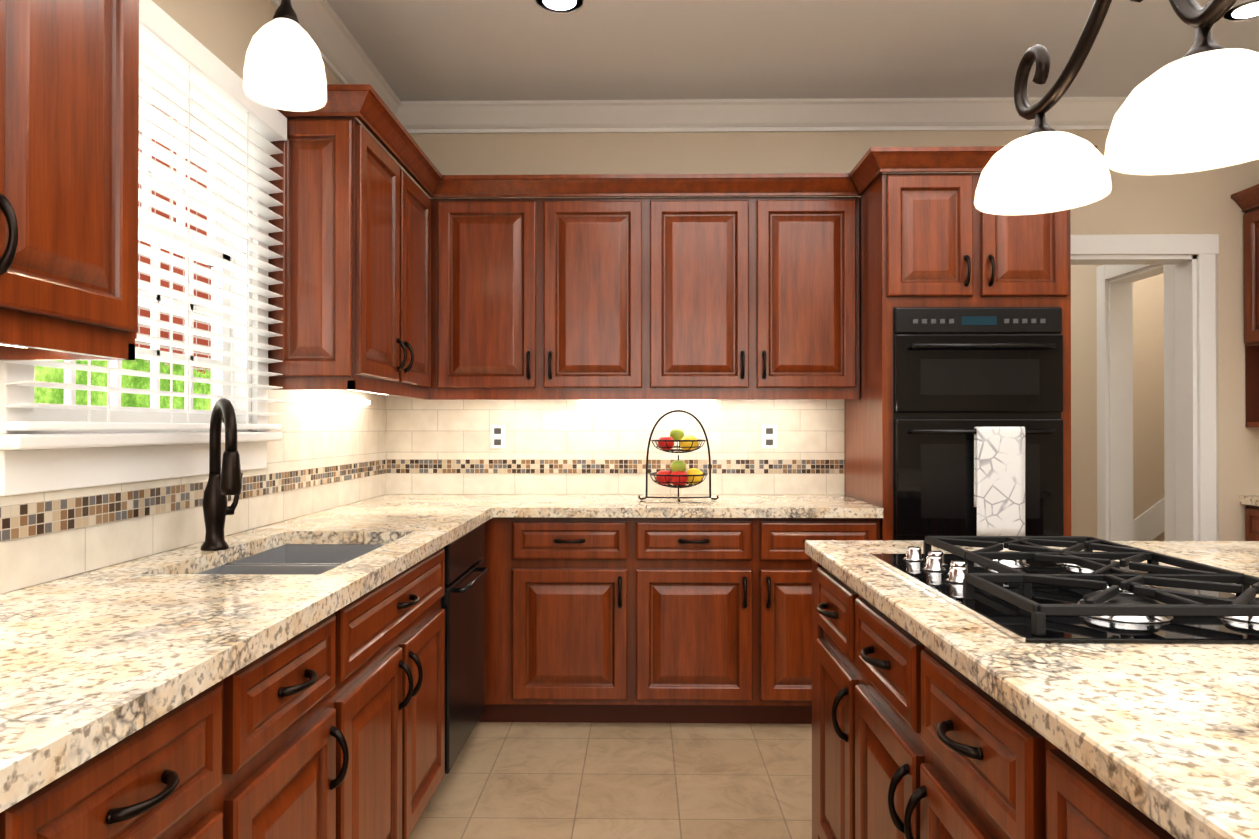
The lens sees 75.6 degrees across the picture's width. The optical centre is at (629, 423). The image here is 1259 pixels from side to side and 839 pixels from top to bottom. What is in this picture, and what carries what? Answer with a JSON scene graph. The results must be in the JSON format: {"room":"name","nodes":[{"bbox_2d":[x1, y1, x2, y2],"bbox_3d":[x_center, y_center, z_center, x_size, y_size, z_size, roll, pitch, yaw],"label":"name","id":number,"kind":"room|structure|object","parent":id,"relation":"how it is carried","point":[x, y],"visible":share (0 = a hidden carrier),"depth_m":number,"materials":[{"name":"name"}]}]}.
{"room":"kitchen","nodes":[
{"label":"kitchen","id":0,"kind":"room"},
{"bbox_2d":[69,0,388,433],"bbox_3d":[-1.299,-0.154,0.644,0.120,2.780,6.840,0,0,1],"label":"wall","id":1,"kind":"structure","parent":0,"point":[227,28],"depth_m":2.44,"materials":[{"name":"beige paint"}]},
{"bbox_2d":[0,0,138,355],"bbox_3d":[-1.071,-0.628,1.342,0.308,0.957,0.425,0,0,1],"label":"upper cabinet","id":2,"kind":"object","parent":1,"relation":"attached to","point":[69,69],"depth_m":1.34,"materials":[{"name":"brown wood"}]},
{"bbox_2d":[0,81,281,495],"bbox_3d":[-1.246,-0.456,2.120,0.180,1.200,1.140,0,0,1],"label":"window","id":3,"kind":"structure","parent":1,"relation":"in","point":[41,461],"depth_m":2.08,"materials":[{"name":"white"}]},
{"bbox_2d":[4,0,286,430],"bbox_3d":[-1.171,-0.497,2.119,0.066,1.028,1.116,0,0,1],"label":"window blinds","id":4,"kind":"object","parent":3,"relation":"attached to","point":[181,66],"visible":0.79,"depth_m":2.17,"materials":[{"name":"white plastic"}]},
{"bbox_2d":[0,459,387,541],"bbox_3d":[-1.212,0.195,1.677,0.003,0.068,4.512,0,0,1],"label":"backsplash","id":5,"kind":"structure","parent":1,"relation":"attached to","point":[18,521],"depth_m":2.00,"materials":[{"name":"multicoloured tile"}]},
{"bbox_2d":[0,377,387,593],"bbox_3d":[-1.218,0.081,1.682,0.008,0.499,4.520,0,0,1],"label":"tile backsplash","id":6,"kind":"structure","parent":1,"relation":"attached to","point":[318,433],"depth_m":2.64,"materials":[{"name":"beige tile"}]},
{"bbox_2d":[268,84,407,391],"bbox_3d":[-1.046,-0.619,2.924,0.308,0.957,0.483,0,0,1],"label":"upper cabinet","id":7,"kind":"object","parent":1,"relation":"attached to","point":[394,278],"depth_m":2.69,"materials":[{"name":"brown wood"}]},
{"bbox_2d":[364,144,435,395],"bbox_3d":[-1.039,-0.616,3.390,0.308,0.957,0.450,0,0,1],"label":"upper cabinet","id":8,"kind":"object","parent":1,"relation":"attached to","point":[421,209],"depth_m":3.45,"materials":[{"name":"brown wood"}]},
{"bbox_2d":[269,0,1218,540],"bbox_3d":[1.584,-0.146,2.049,5.600,2.780,9.500,0,0,1],"label":"trim","id":9,"kind":"structure","parent":1,"relation":"attached to","point":[1185,508],"depth_m":3.88,"materials":[{"name":"white wood"}]},
{"bbox_2d":[408,722,811,838],"bbox_3d":[1.583,1.274,2.031,5.840,0.060,9.720,0,0,1],"label":"floor","id":10,"kind":"structure","parent":0,"point":[543,780],"depth_m":2.81,"materials":[{"name":"tile"}]},
{"bbox_2d":[0,806,23,838],"bbox_3d":[-0.928,0.800,0.568,0.616,0.870,0.450,0,0,1],"label":"base cabinet","id":11,"kind":"object","parent":10,"relation":"on","point":[12,824],"depth_m":0.81,"materials":[{"name":"brown wood"}]},
{"bbox_2d":[24,670,243,838],"bbox_3d":[-0.921,0.803,1.018,0.616,0.870,0.450,0,0,1],"label":"base cabinet","id":12,"kind":"object","parent":10,"relation":"on","point":[181,777],"depth_m":1.07,"materials":[{"name":"brown wood"}]},
{"bbox_2d":[244,606,351,838],"bbox_3d":[-0.914,0.805,1.478,0.616,0.870,0.470,0,0,1],"label":"base cabinet","id":13,"kind":"object","parent":10,"relation":"on","point":[298,698],"depth_m":1.51,"materials":[{"name":"brown wood"}]},
{"bbox_2d":[352,522,487,821],"bbox_3d":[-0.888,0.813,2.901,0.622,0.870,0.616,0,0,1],"label":"base cabinet","id":14,"kind":"object","parent":10,"relation":"on","point":[417,704],"depth_m":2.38,"materials":[{"name":"brown wood"}]},
{"bbox_2d":[441,523,488,778],"bbox_3d":[-0.589,0.766,2.908,0.098,0.766,0.592,0,0,1],"label":"dishwasher","id":15,"kind":"object","parent":14,"relation":"in","point":[462,602],"depth_m":2.83,"materials":[{"name":"black metal"}]},
{"bbox_2d":[492,518,635,722],"bbox_3d":[-0.289,0.818,3.611,0.606,0.870,0.616,0,0,1],"label":"base cabinet","id":16,"kind":"object","parent":10,"relation":"on","point":[564,589],"depth_m":3.31,"materials":[{"name":"brown wood"}]},
{"bbox_2d":[0,494,511,817],"bbox_3d":[-0.898,0.351,1.673,0.641,0.040,4.516,0,0,1],"label":"countertop","id":17,"kind":"structure","parent":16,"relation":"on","point":[92,660],"depth_m":1.34,"materials":[{"name":"beige stone"}]},
{"bbox_2d":[192,398,242,553],"bbox_3d":[-1.054,0.135,2.105,0.168,0.398,0.202,0,0,1],"label":"faucet","id":18,"kind":"object","parent":17,"relation":"on","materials":[{"name":"black metal"}]},
{"bbox_2d":[176,538,427,673],"bbox_3d":[-0.875,0.474,2.154,0.460,0.223,0.800,0,0,1],"label":"sink","id":19,"kind":"object","parent":17,"relation":"in","point":[380,617],"depth_m":2.14,"materials":[{"name":"grey metal"}]},
{"bbox_2d":[492,495,882,517],"bbox_3d":[0.239,0.362,3.593,1.573,0.040,0.641,0,0,1],"label":"countertop","id":20,"kind":"structure","parent":16,"relation":"on","point":[518,506],"depth_m":3.29,"materials":[{"name":"beige stone"}]},
{"bbox_2d":[638,410,718,501],"bbox_3d":[0.218,0.141,3.619,0.360,0.402,0.264,0,0,1],"label":"fruit basket","id":21,"kind":"object","parent":20,"relation":"on","point":[677,475],"visible":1,"depth_m":3.60,"materials":[{"name":"black metal"}]},
{"bbox_2d":[636,518,759,722],"bbox_3d":[0.267,0.818,3.603,0.506,0.870,0.616,0,0,1],"label":"base cabinet","id":22,"kind":"object","parent":10,"relation":"on","point":[698,579],"depth_m":3.30,"materials":[{"name":"brown wood"}]},
{"bbox_2d":[760,518,879,723],"bbox_3d":[0.773,0.817,3.595,0.506,0.870,0.616,0,0,1],"label":"base cabinet","id":23,"kind":"object","parent":10,"relation":"on","point":[785,567],"depth_m":3.29,"materials":[{"name":"brown wood"}]},
{"bbox_2d":[845,146,1096,539],"bbox_3d":[1.408,0.079,3.543,0.890,2.347,0.708,0,0,1],"label":"tall cabinet","id":24,"kind":"object","parent":10,"relation":"on","point":[958,418],"visible":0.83,"depth_m":3.26,"materials":[{"name":"brown wood"}]},
{"bbox_2d":[893,307,1063,539],"bbox_3d":[1.406,0.009,3.385,0.672,0.955,0.392,0,0,1],"label":"oven","id":25,"kind":"object","parent":24,"relation":"in","point":[978,392],"depth_m":3.25,"materials":[{"name":"metal"}]},
{"bbox_2d":[805,552,1188,838],"bbox_3d":[1.276,0.804,1.235,1.630,0.870,2.140,0,0,1],"label":"kitchen island","id":26,"kind":"object","parent":10,"relation":"on","point":[907,744],"depth_m":1.37,"materials":[{"name":"brown wood"}]},
{"bbox_2d":[805,540,1258,838],"bbox_3d":[1.303,0.349,1.236,1.635,0.040,2.170,0,0,1],"label":"island countertop","id":27,"kind":"structure","parent":26,"relation":"on","point":[1176,726],"depth_m":0.99,"materials":[{"name":"beige stone"}]},
{"bbox_2d":[865,536,1258,643],"bbox_3d":[0.870,0.302,1.618,0.554,0.057,0.820,0,0,1],"label":"cooktop","id":28,"kind":"object","parent":27,"relation":"in","point":[1031,589],"depth_m":1.48,"materials":[{"name":"black metal"}]},
{"bbox_2d":[1231,184,1258,540],"bbox_3d":[3.537,0.079,3.539,1.332,2.347,0.654,0,0,1],"label":"hutch","id":29,"kind":"object","parent":10,"relation":"on","point":[1246,200],"visible":0.62,"depth_m":3.83,"materials":[{"name":"brown wood"}]},
{"bbox_2d":[326,0,1258,100],"bbox_3d":[1.583,-1.576,2.048,5.840,0.080,9.720,0,0,1],"label":"ceiling","id":30,"kind":"structure","parent":0,"point":[467,50],"depth_m":3.29,"materials":[{"name":"white paint"}]},
{"bbox_2d":[243,0,326,111],"bbox_3d":[-0.886,-1.188,2.094,0.200,0.695,0.200,0,0,1],"label":"light","id":31,"kind":"object","parent":30,"relation":"hanging from","point":[284,68],"visible":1,"depth_m":2.04,"materials":[{"name":"white glass"}]},
{"bbox_2d":[536,0,582,13],"bbox_3d":[-0.253,-1.528,2.936,0.169,0.006,0.169,0,0,-5],"label":"recessed light","id":32,"kind":"object","parent":30,"relation":"in","point":[559,5],"depth_m":2.97,"materials":[{"name":"white"}]},
{"bbox_2d":[974,0,1258,215],"bbox_3d":[0.947,-0.994,1.607,0.284,1.090,0.829,0,0,1],"label":"pendant light","id":33,"kind":"object","parent":30,"relation":"hanging from","point":[1195,108],"visible":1,"depth_m":1.45,"materials":[{"name":"white glass"}]},
{"bbox_2d":[1223,0,1258,21],"bbox_3d":[2.298,-1.528,2.996,0.169,0.006,0.169,0,0,-5],"label":"recessed light","id":34,"kind":"object","parent":30,"relation":"in","point":[1246,11],"depth_m":3.02,"materials":[{"name":"white"}]},
{"bbox_2d":[389,130,1258,540],"bbox_3d":[1.619,-0.135,3.959,5.550,2.780,0.120,0,0,1],"label":"wall","id":35,"kind":"structure","parent":0,"point":[1129,204],"depth_m":3.92,"materials":[{"name":"beige paint"}]},
{"bbox_2d":[436,176,547,399],"bbox_3d":[-0.649,-0.614,3.781,0.500,0.957,0.308,0,0,1],"label":"upper cabinet","id":36,"kind":"object","parent":35,"relation":"attached to","point":[490,234],"depth_m":3.63,"materials":[{"name":"brown wood"}]},
{"bbox_2d":[544,174,647,399],"bbox_3d":[-0.161,-0.614,3.774,0.476,0.957,0.308,0,0,1],"label":"upper cabinet","id":37,"kind":"object","parent":35,"relation":"attached to","point":[596,249],"depth_m":3.62,"materials":[{"name":"brown wood"}]},
{"bbox_2d":[388,395,843,494],"bbox_3d":[-0.062,0.094,3.920,2.190,0.499,0.008,0,0,1],"label":"tile backsplash","id":38,"kind":"structure","parent":35,"relation":"attached to","point":[807,429],"depth_m":3.92,"materials":[{"name":"beige tile"}]},
{"bbox_2d":[490,425,504,447],"bbox_3d":[-0.637,0.065,3.922,0.070,0.114,0.006,0,0,1],"label":"electrical outlet","id":39,"kind":"object","parent":38,"relation":"attached to","point":[497,436],"visible":1,"depth_m":3.92,"materials":[{"name":"white plastic"}]},
{"bbox_2d":[762,425,776,448],"bbox_3d":[0.673,0.065,3.901,0.070,0.114,0.006,0,0,1],"label":"electrical outlet","id":40,"kind":"object","parent":38,"relation":"attached to","point":[769,436],"visible":1,"depth_m":3.90,"materials":[{"name":"white plastic"}]},
{"bbox_2d":[388,459,844,473],"bbox_3d":[-0.058,0.208,3.913,2.182,0.068,0.003,0,0,1],"label":"backsplash","id":41,"kind":"structure","parent":35,"relation":"attached to","point":[617,466],"depth_m":3.91,"materials":[{"name":"multicoloured tile"}]},
{"bbox_2d":[648,174,755,399],"bbox_3d":[0.315,-0.614,3.766,0.476,0.957,0.308,0,0,1],"label":"upper cabinet","id":42,"kind":"object","parent":35,"relation":"attached to","point":[702,237],"depth_m":3.61,"materials":[{"name":"brown wood"}]},
{"bbox_2d":[748,173,859,398],"bbox_3d":[0.791,-0.614,3.759,0.476,0.957,0.308,0,0,1],"label":"upper cabinet","id":43,"kind":"object","parent":35,"relation":"attached to","point":[808,333],"depth_m":3.61,"materials":[{"name":"brown wood"}]},
{"label":"outside","id":44,"kind":"structure","parent":0,"visible":0},
{"bbox_2d":[34,79,210,409],"bbox_3d":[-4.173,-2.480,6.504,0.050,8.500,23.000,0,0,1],"label":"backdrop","id":45,"kind":"structure","parent":44,"point":[52,395],"depth_m":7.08,"materials":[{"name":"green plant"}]}
]}

